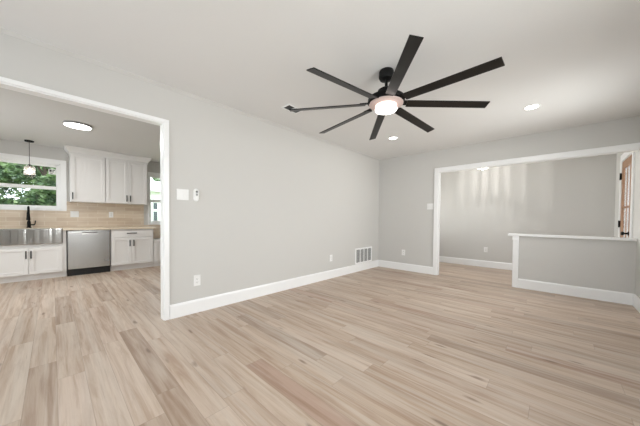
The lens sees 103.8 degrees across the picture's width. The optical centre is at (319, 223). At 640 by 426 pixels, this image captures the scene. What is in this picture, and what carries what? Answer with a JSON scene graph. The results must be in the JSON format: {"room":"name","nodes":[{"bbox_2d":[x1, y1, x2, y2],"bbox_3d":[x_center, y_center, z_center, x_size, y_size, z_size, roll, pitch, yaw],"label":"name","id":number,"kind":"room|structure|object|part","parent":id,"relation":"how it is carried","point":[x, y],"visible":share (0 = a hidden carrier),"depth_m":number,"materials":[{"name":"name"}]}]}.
{"room":"living room","nodes":[
{"label":"living room","id":0,"kind":"room"},
{"bbox_2d":[0,88,159,162],"bbox_3d":[-3.535,-1.515,3.636,4.050,0.190,5.000,2,2,43],"label":"ceiling","id":1,"kind":"structure","parent":0,"point":[23,116],"depth_m":3.73,"materials":[{"name":"white paint"}]},
{"bbox_2d":[24,140,34,175],"bbox_3d":[-5.067,-1.146,4.375,0.135,0.607,0.135,2,2,43],"label":"pendant light","id":2,"kind":"object","parent":1,"relation":"hanging from","point":[29,171],"visible":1,"depth_m":4.37,"materials":[{"name":"white glass"}]},
{"bbox_2d":[63,120,91,129],"bbox_3d":[-3.457,-1.403,3.584,0.306,0.031,0.306,2,2,43],"label":"recessed light","id":3,"kind":"object","parent":1,"relation":"in","point":[73,124],"visible":1,"depth_m":3.54,"materials":[{"name":"grey plastic"}]},
{"bbox_2d":[64,123,91,129],"bbox_3d":[-3.457,-1.390,3.584,0.290,0.004,0.290,2,2,43],"label":"diffuser","id":4,"kind":"object","parent":3,"relation":"attached to","point":[82,126],"depth_m":3.57,"materials":[{"name":"white plastic"}]},
{"bbox_2d":[0,139,159,224],"bbox_3d":[-4.896,-0.264,5.066,0.140,2.395,4.800,2,2,43],"label":"wall","id":5,"kind":"structure","parent":0,"point":[6,146],"depth_m":4.71,"materials":[{"name":"grey paint"}]},
{"bbox_2d":[0,153,66,210],"bbox_3d":[-5.327,-0.734,4.576,0.164,0.974,0.985,2,2,43],"label":"window","id":6,"kind":"structure","parent":5,"relation":"in","point":[60,165],"depth_m":4.68,"materials":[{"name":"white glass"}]},
{"bbox_3d":[-5.343,-0.888,4.590,0.035,0.475,0.793,2,2,43],"label":"sash","id":7,"kind":"part","parent":6,"relation":"part of","materials":[{"name":"white wood"}]},
{"bbox_3d":[-5.317,-0.508,4.570,0.035,0.403,0.793,2,2,43],"label":"sash","id":8,"kind":"part","parent":6,"relation":"part of","materials":[{"name":"white wood"}]},
{"bbox_2d":[49,169,55,174],"bbox_3d":[-5.130,-0.999,4.807,0.002,0.100,0.095,2,2,43],"label":"window sticker","id":9,"kind":"object","parent":6,"relation":"attached to","point":[51,171],"visible":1,"depth_m":4.81,"materials":[{"name":"white paper"}]},
{"bbox_2d":[0,201,160,237],"bbox_3d":[-4.588,-0.048,5.293,0.008,0.790,3.750,2,2,43],"label":"backsplash","id":10,"kind":"structure","parent":5,"relation":"attached to","point":[90,214],"depth_m":5.08,"materials":[{"name":"beige tile"}]},
{"bbox_2d":[70,211,78,216],"bbox_3d":[-4.866,-0.192,4.976,0.013,0.118,0.120,2,2,43],"label":"light switch","id":11,"kind":"object","parent":10,"relation":"attached to","point":[72,213],"visible":1,"depth_m":4.97,"materials":[{"name":"white plastic"}]},
{"bbox_2d":[69,153,104,202],"bbox_3d":[-4.611,-0.886,4.983,0.360,0.923,0.504,2,2,43],"label":"upper cabinet","id":12,"kind":"object","parent":5,"relation":"attached to","point":[86,173],"visible":1,"depth_m":4.88,"materials":[{"name":"white paint"}]},
{"bbox_2d":[104,158,146,204],"bbox_3d":[-4.192,-0.891,5.429,0.360,0.923,0.716,2,2,43],"label":"upper cabinet","id":13,"kind":"object","parent":5,"relation":"attached to","point":[125,181],"visible":1,"depth_m":5.30,"materials":[{"name":"white paint"}]},
{"bbox_2d":[64,145,151,164],"bbox_3d":[-4.354,-1.393,5.228,0.378,0.131,1.362,2,2,43],"label":"trim","id":14,"kind":"structure","parent":13,"relation":"on","point":[69,149],"depth_m":5.04,"materials":[{"name":"white paint"}]},
{"bbox_3d":[-4.210,-0.876,5.208,0.019,0.891,0.359,2,2,43],"label":"door","id":15,"kind":"part","parent":13,"relation":"part of","materials":[{"name":"white paint"}]},
{"bbox_3d":[-3.969,-0.879,5.465,0.019,0.891,0.338,2,2,43],"label":"door","id":16,"kind":"part","parent":13,"relation":"part of","materials":[{"name":"white paint"}]},
{"bbox_2d":[148,172,159,224],"bbox_3d":[-3.784,-0.602,6.222,0.164,1.234,0.845,2,2,43],"label":"window","id":17,"kind":"structure","parent":5,"relation":"in","point":[150,174],"depth_m":5.92,"materials":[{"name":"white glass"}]},
{"bbox_3d":[-3.775,-0.311,6.218,0.035,0.533,0.753,2,2,43],"label":"sash","id":18,"kind":"part","parent":17,"relation":"part of","materials":[{"name":"white wood"}]},
{"bbox_2d":[0,32,379,304],"bbox_3d":[-0.560,-0.220,3.811,0.100,2.440,8.910,2,2,43],"label":"wall","id":19,"kind":"structure","parent":0,"point":[274,204],"depth_m":3.20,"materials":[{"name":"grey paint"}]},
{"bbox_2d":[0,76,169,320],"bbox_3d":[-2.527,-0.023,1.722,0.136,2.092,2.624,2,2,43],"label":"trim","id":20,"kind":"structure","parent":19,"relation":"attached to","point":[6,83],"depth_m":2.59,"materials":[{"name":"white wood"}]},
{"bbox_2d":[177,189,188,199],"bbox_3d":[-1.493,-0.320,2.732,0.013,0.118,0.120,2,2,43],"label":"light switch","id":21,"kind":"object","parent":19,"relation":"attached to","point":[182,194],"visible":1,"depth_m":2.73,"materials":[{"name":"white plastic"}]},
{"bbox_2d":[0,28,379,160],"bbox_3d":[-1.090,-1.420,3.123,0.020,0.024,7.200,2,2,43],"label":"trim","id":22,"kind":"structure","parent":19,"relation":"attached to","point":[2,30],"depth_m":2.45,"materials":[{"name":"grey paint"}]},
{"bbox_2d":[193,189,198,200],"bbox_3d":[-1.392,-0.326,2.829,0.028,0.144,0.058,2,2,43],"label":"remote","id":23,"kind":"object","parent":19,"relation":"attached to","point":[195,191],"visible":1,"depth_m":2.81,"materials":[{"name":"white plastic"}]},
{"bbox_2d":[194,275,199,285],"bbox_3d":[-1.401,0.646,2.862,0.009,0.120,0.074,2,2,43],"label":"wall outlet","id":24,"kind":"object","parent":19,"relation":"attached to","point":[196,277],"visible":1,"depth_m":2.86,"materials":[{"name":"white plastic"}]},
{"bbox_2d":[170,260,378,318],"bbox_3d":[-0.121,0.921,4.228,0.016,0.150,4.300,2,2,43],"label":"baseboard","id":25,"kind":"structure","parent":19,"relation":"attached to","point":[177,310],"depth_m":3.41,"materials":[{"name":"white wood"}]},
{"bbox_2d":[355,246,371,264],"bbox_3d":[0.934,0.665,5.347,0.012,0.327,0.630,2,2,43],"label":"air vent","id":26,"kind":"object","parent":19,"relation":"in","point":[362,255],"visible":1,"depth_m":5.33,"materials":[{"name":"metal"}]},
{"bbox_2d":[0,262,639,425],"bbox_3d":[-0.704,1.036,3.926,8.184,0.080,9.260,2,2,43],"label":"floor","id":27,"kind":"structure","parent":0,"point":[461,345],"depth_m":2.00,"materials":[{"name":"wood"}]},
{"bbox_2d":[0,230,66,283],"bbox_3d":[-5.060,0.532,4.336,0.632,0.830,0.940,2,2,43],"label":"base cabinet","id":28,"kind":"object","parent":27,"relation":"on","point":[18,263],"visible":1,"depth_m":4.21,"materials":[{"name":"white paint"}]},
{"bbox_3d":[-4.994,0.623,4.008,0.019,0.445,0.441,2,2,43],"label":"door","id":29,"kind":"part","parent":28,"relation":"part of","materials":[{"name":"white paint"}]},
{"bbox_3d":[-4.707,0.620,4.314,0.019,0.445,0.390,2,2,43],"label":"door","id":30,"kind":"part","parent":28,"relation":"part of","materials":[{"name":"white paint"}]},
{"bbox_2d":[66,230,109,275],"bbox_3d":[-4.531,0.525,4.906,0.604,0.830,0.596,2,2,43],"label":"dishwasher","id":31,"kind":"object","parent":27,"relation":"on","point":[87,251],"visible":0.98,"depth_m":4.69,"materials":[{"name":"silver metal"}]},
{"bbox_2d":[110,229,152,270],"bbox_3d":[-4.071,0.519,5.390,0.632,0.832,0.719,2,2,43],"label":"base cabinet","id":32,"kind":"object","parent":27,"relation":"on","point":[129,248],"visible":1,"depth_m":5.17,"materials":[{"name":"white paint"}]},
{"bbox_2d":[0,226,155,229],"bbox_3d":[-4.681,0.091,4.730,0.631,0.034,2.600,2,2,43],"label":"countertop","id":33,"kind":"structure","parent":32,"relation":"on","point":[134,227],"depth_m":4.87,"materials":[{"name":"beige stone"}]},
{"bbox_2d":[0,228,61,245],"bbox_3d":[-5.014,0.211,4.291,0.508,0.259,0.838,2,2,43],"label":"farmhouse sink","id":34,"kind":"object","parent":33,"relation":"in","point":[8,237],"visible":1,"depth_m":4.15,"materials":[{"name":"silver metal"}]},
{"bbox_2d":[26,206,35,227],"bbox_3d":[-5.156,-0.122,4.476,0.206,0.394,0.115,2,2,43],"label":"kitchen faucet","id":35,"kind":"object","parent":33,"relation":"on","point":[29,224],"visible":1,"depth_m":4.48,"materials":[{"name":"black metal"}]},
{"bbox_2d":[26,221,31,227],"bbox_3d":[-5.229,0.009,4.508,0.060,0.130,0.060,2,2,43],"label":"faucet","id":36,"kind":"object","parent":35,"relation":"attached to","point":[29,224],"depth_m":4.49,"materials":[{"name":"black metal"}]},
{"bbox_3d":[-4.000,0.556,5.065,0.019,0.548,0.318,2,2,43],"label":"door","id":37,"kind":"part","parent":32,"relation":"part of","materials":[{"name":"white paint"}]},
{"bbox_3d":[-3.869,0.198,5.194,0.019,0.150,0.692,2,2,43],"label":"drawer","id":38,"kind":"part","parent":32,"relation":"part of","materials":[{"name":"white paint"}]},
{"bbox_3d":[-3.762,0.553,5.319,0.019,0.548,0.370,2,2,43],"label":"door","id":39,"kind":"part","parent":32,"relation":"part of","materials":[{"name":"white paint"}]},
{"bbox_2d":[153,238,160,265],"bbox_3d":[-3.454,0.636,6.053,0.631,0.584,1.080,2,2,43],"label":"base cabinet","id":40,"kind":"object","parent":27,"relation":"on","point":[156,241],"visible":0.21,"depth_m":5.52,"materials":[{"name":"white paint"}]},
{"bbox_3d":[-3.433,0.610,5.670,0.019,0.428,0.528,2,2,43],"label":"door","id":41,"kind":"part","parent":40,"relation":"part of","materials":[{"name":"white paint"}]},
{"bbox_2d":[0,0,639,159],"bbox_3d":[0.851,-1.475,2.438,3.984,0.150,9.260,2,2,43],"label":"ceiling","id":42,"kind":"structure","parent":0,"point":[579,60],"depth_m":2.05,"materials":[{"name":"white paint"}]},
{"bbox_2d":[281,104,301,113],"bbox_3d":[-0.338,-1.419,3.102,0.145,0.010,0.240,2,2,43],"label":"ceiling vent","id":43,"kind":"object","parent":42,"relation":"in","point":[288,106],"visible":0.84,"depth_m":3.06,"materials":[{"name":"white plastic"}]},
{"bbox_2d":[388,136,397,139],"bbox_3d":[1.217,-1.428,4.182,0.170,0.006,0.170,2,2,43],"label":"recessed light","id":44,"kind":"object","parent":42,"relation":"in","point":[392,137],"visible":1,"depth_m":4.19,"materials":[{"name":"white plastic"}]},
{"bbox_2d":[289,34,504,139],"bbox_3d":[0.607,-1.217,2.300,1.679,0.365,1.679,0,1,-19],"label":"ceiling fan","id":45,"kind":"object","parent":42,"relation":"hanging from","point":[388,99],"visible":1,"depth_m":2.17,"materials":[{"name":"black metal"}]},
{"bbox_3d":[0.068,-1.084,2.340,0.707,0.065,0.081,1,1,4],"label":"blade","id":46,"kind":"part","parent":45,"relation":"part of","materials":[{"name":"black wood"}]},
{"bbox_3d":[0.199,-1.079,1.949,0.707,0.060,0.081,0,2,-41],"label":"blade","id":47,"kind":"part","parent":45,"relation":"part of","materials":[{"name":"black metal"}]},
{"bbox_3d":[0.252,-1.088,2.709,0.081,0.066,0.707,0,2,-41],"label":"blade","id":48,"kind":"part","parent":45,"relation":"part of","materials":[{"name":"black wood"}]},
{"bbox_3d":[0.643,-1.089,2.840,0.081,0.064,0.707,1,1,4],"label":"blade","id":49,"kind":"part","parent":45,"relation":"part of","materials":[{"name":"black wood"}]},
{"bbox_3d":[0.568,-1.075,1.765,0.081,0.054,0.707,1,1,4],"label":"blade","id":50,"kind":"part","parent":45,"relation":"part of","materials":[{"name":"black wood"}]},
{"bbox_3d":[1.012,-1.086,2.656,0.707,0.058,0.081,0,2,-41],"label":"blade","id":51,"kind":"part","parent":45,"relation":"part of","materials":[{"name":"black wood"}]},
{"bbox_3d":[1.143,-1.081,2.265,0.707,0.053,0.081,1,1,4],"label":"blade","id":52,"kind":"part","parent":45,"relation":"part of","materials":[{"name":"black metal"}]},
{"bbox_3d":[0.959,-1.076,1.896,0.081,0.051,0.707,0,2,-41],"label":"blade","id":53,"kind":"part","parent":45,"relation":"part of","materials":[{"name":"black wood"}]},
{"bbox_2d":[523,104,540,109],"bbox_3d":[2.526,-1.392,2.992,0.170,0.006,0.170,2,2,43],"label":"recessed light","id":54,"kind":"object","parent":42,"relation":"in","point":[532,106],"visible":1,"depth_m":2.98,"materials":[{"name":"white plastic"}]},
{"bbox_2d":[378,115,639,293],"bbox_3d":[2.751,-0.203,4.536,3.734,2.440,0.100,2,2,43],"label":"wall","id":55,"kind":"structure","parent":0,"point":[406,183],"depth_m":3.98,"materials":[{"name":"grey paint"}]},
{"bbox_2d":[378,260,432,274],"bbox_3d":[1.790,0.916,5.371,1.204,0.150,0.016,2,2,43],"label":"baseboard","id":56,"kind":"structure","parent":55,"relation":"attached to","point":[381,263],"depth_m":5.32,"materials":[{"name":"white wood"}]},
{"bbox_2d":[427,203,432,209],"bbox_3d":[2.188,-0.345,4.986,0.120,0.118,0.013,2,2,43],"label":"light switch","id":57,"kind":"object","parent":55,"relation":"attached to","point":[429,206],"visible":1,"depth_m":4.98,"materials":[{"name":"white plastic"}]},
{"bbox_2d":[512,236,518,287],"bbox_3d":[3.206,0.613,4.113,0.082,0.834,0.142,2,2,43],"label":"trim","id":58,"kind":"structure","parent":55,"relation":"attached to","point":[515,239],"depth_m":4.06,"materials":[{"name":"white wood"}]},
{"bbox_2d":[433,143,639,274],"bbox_3d":[3.194,-0.017,4.122,2.513,2.092,0.136,2,2,43],"label":"trim","id":59,"kind":"structure","parent":55,"relation":"attached to","point":[632,147],"depth_m":4.21,"materials":[{"name":"white wood"}]},
{"bbox_2d":[508,233,636,240],"bbox_3d":[3.623,0.191,3.721,1.331,0.034,0.180,2,2,43],"label":"trim","id":60,"kind":"structure","parent":55,"relation":"on","point":[509,234],"depth_m":3.57,"materials":[{"name":"white wood"}]},
{"bbox_2d":[518,278,633,304],"bbox_3d":[3.629,0.968,3.644,1.186,0.150,0.016,2,2,43],"label":"baseboard","id":61,"kind":"structure","parent":55,"relation":"attached to","point":[576,291],"depth_m":3.58,"materials":[{"name":"white wood"}]},
{"bbox_2d":[439,153,616,262],"bbox_3d":[3.929,-0.217,5.789,3.734,2.440,0.120,2,2,43],"label":"wall","id":62,"kind":"structure","parent":0,"point":[479,208],"depth_m":5.35,"materials":[{"name":"grey paint"}]},
{"bbox_2d":[439,256,511,269],"bbox_3d":[3.871,0.928,5.763,3.734,0.150,0.016,2,2,43],"label":"baseboard","id":63,"kind":"structure","parent":62,"relation":"attached to","point":[481,263],"depth_m":5.91,"materials":[{"name":"white wood"}]},
{"bbox_2d":[614,150,639,297],"bbox_3d":[2.279,-0.142,1.227,0.110,2.440,9.030,2,2,43],"label":"wall","id":64,"kind":"structure","parent":0,"point":[636,208],"depth_m":3.28,"materials":[{"name":"grey paint"}]},
{"bbox_2d":[618,154,631,237],"bbox_3d":[4.535,0.033,3.771,0.096,2.013,0.750,2,2,43],"label":"door","id":65,"kind":"structure","parent":64,"relation":"in","point":[625,176],"depth_m":3.76,"materials":[{"name":"brown wood"}]},
{"bbox_3d":[4.553,-0.251,3.728,0.003,1.203,0.486,2,2,43],"label":"glass pane","id":66,"kind":"part","parent":65,"relation":"part of","materials":[{"name":"clear glass"}]},
{"bbox_2d":[618,151,634,237],"bbox_3d":[4.594,-0.022,3.709,0.128,2.145,0.935,2,2,43],"label":"trim","id":67,"kind":"structure","parent":64,"relation":"attached to","point":[624,156],"depth_m":3.44,"materials":[{"name":"white wood"}]},
{"bbox_2d":[633,294,639,312],"bbox_3d":[2.395,1.000,1.477,0.016,0.150,4.834,2,2,43],"label":"baseboard","id":68,"kind":"structure","parent":64,"relation":"attached to","point":[636,300],"depth_m":3.10,"materials":[{"name":"white wood"}]},
{"label":"outside","id":69,"kind":"structure","parent":0,"visible":0},
{"bbox_3d":[-14.744,0.750,20.916,35.850,0.150,50.000,2,2,43],"label":"ground","id":70,"kind":"structure","parent":69,"visible":0},
{"bbox_2d":[0,162,13,171],"bbox_3d":[-8.401,-1.097,5.747,2.272,4.273,1.915,1,1,7],"label":"leafy tree","id":71,"kind":"object","parent":70,"relation":"on","point":[3,165],"visible":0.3,"depth_m":6.37,"materials":[{"name":"green plant"}]},
{"bbox_2d":[0,169,35,204],"bbox_3d":[-10.776,-1.659,8.281,1.932,5.250,2.010,2,2,43],"label":"leafy tree","id":72,"kind":"object","parent":70,"relation":"on","point":[4,178],"visible":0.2,"depth_m":8.62,"materials":[{"name":"green plant"}]},
{"bbox_2d":[0,165,42,201],"bbox_3d":[-11.462,-1.910,10.428,2.235,5.653,3.078,0,1,-22],"label":"leafy tree","id":73,"kind":"object","parent":70,"relation":"on","point":[37,169],"visible":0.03,"depth_m":10.24,"materials":[{"name":"green plant"}]},
{"bbox_2d":[6,163,55,205],"bbox_3d":[-8.495,-1.356,7.857,2.082,4.705,2.057,1,1,2],"label":"leafy tree","id":74,"kind":"object","parent":70,"relation":"on","point":[42,197],"visible":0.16,"depth_m":7.35,"materials":[{"name":"green plant"}]},
{"bbox_2d":[150,181,159,220],"bbox_3d":[-8.613,-0.915,17.058,4.600,3.450,6.800,2,2,43],"label":"neighbor house","id":75,"kind":"structure","parent":70,"relation":"on","point":[154,185],"depth_m":13.73,"materials":[{"name":"white"}]},
{"bbox_3d":[-9.004,-0.628,13.717,0.015,1.040,0.190,2,2,43],"label":"pane","id":76,"kind":"part","parent":75,"relation":"part of","materials":[{"name":"white glass"}]}
]}

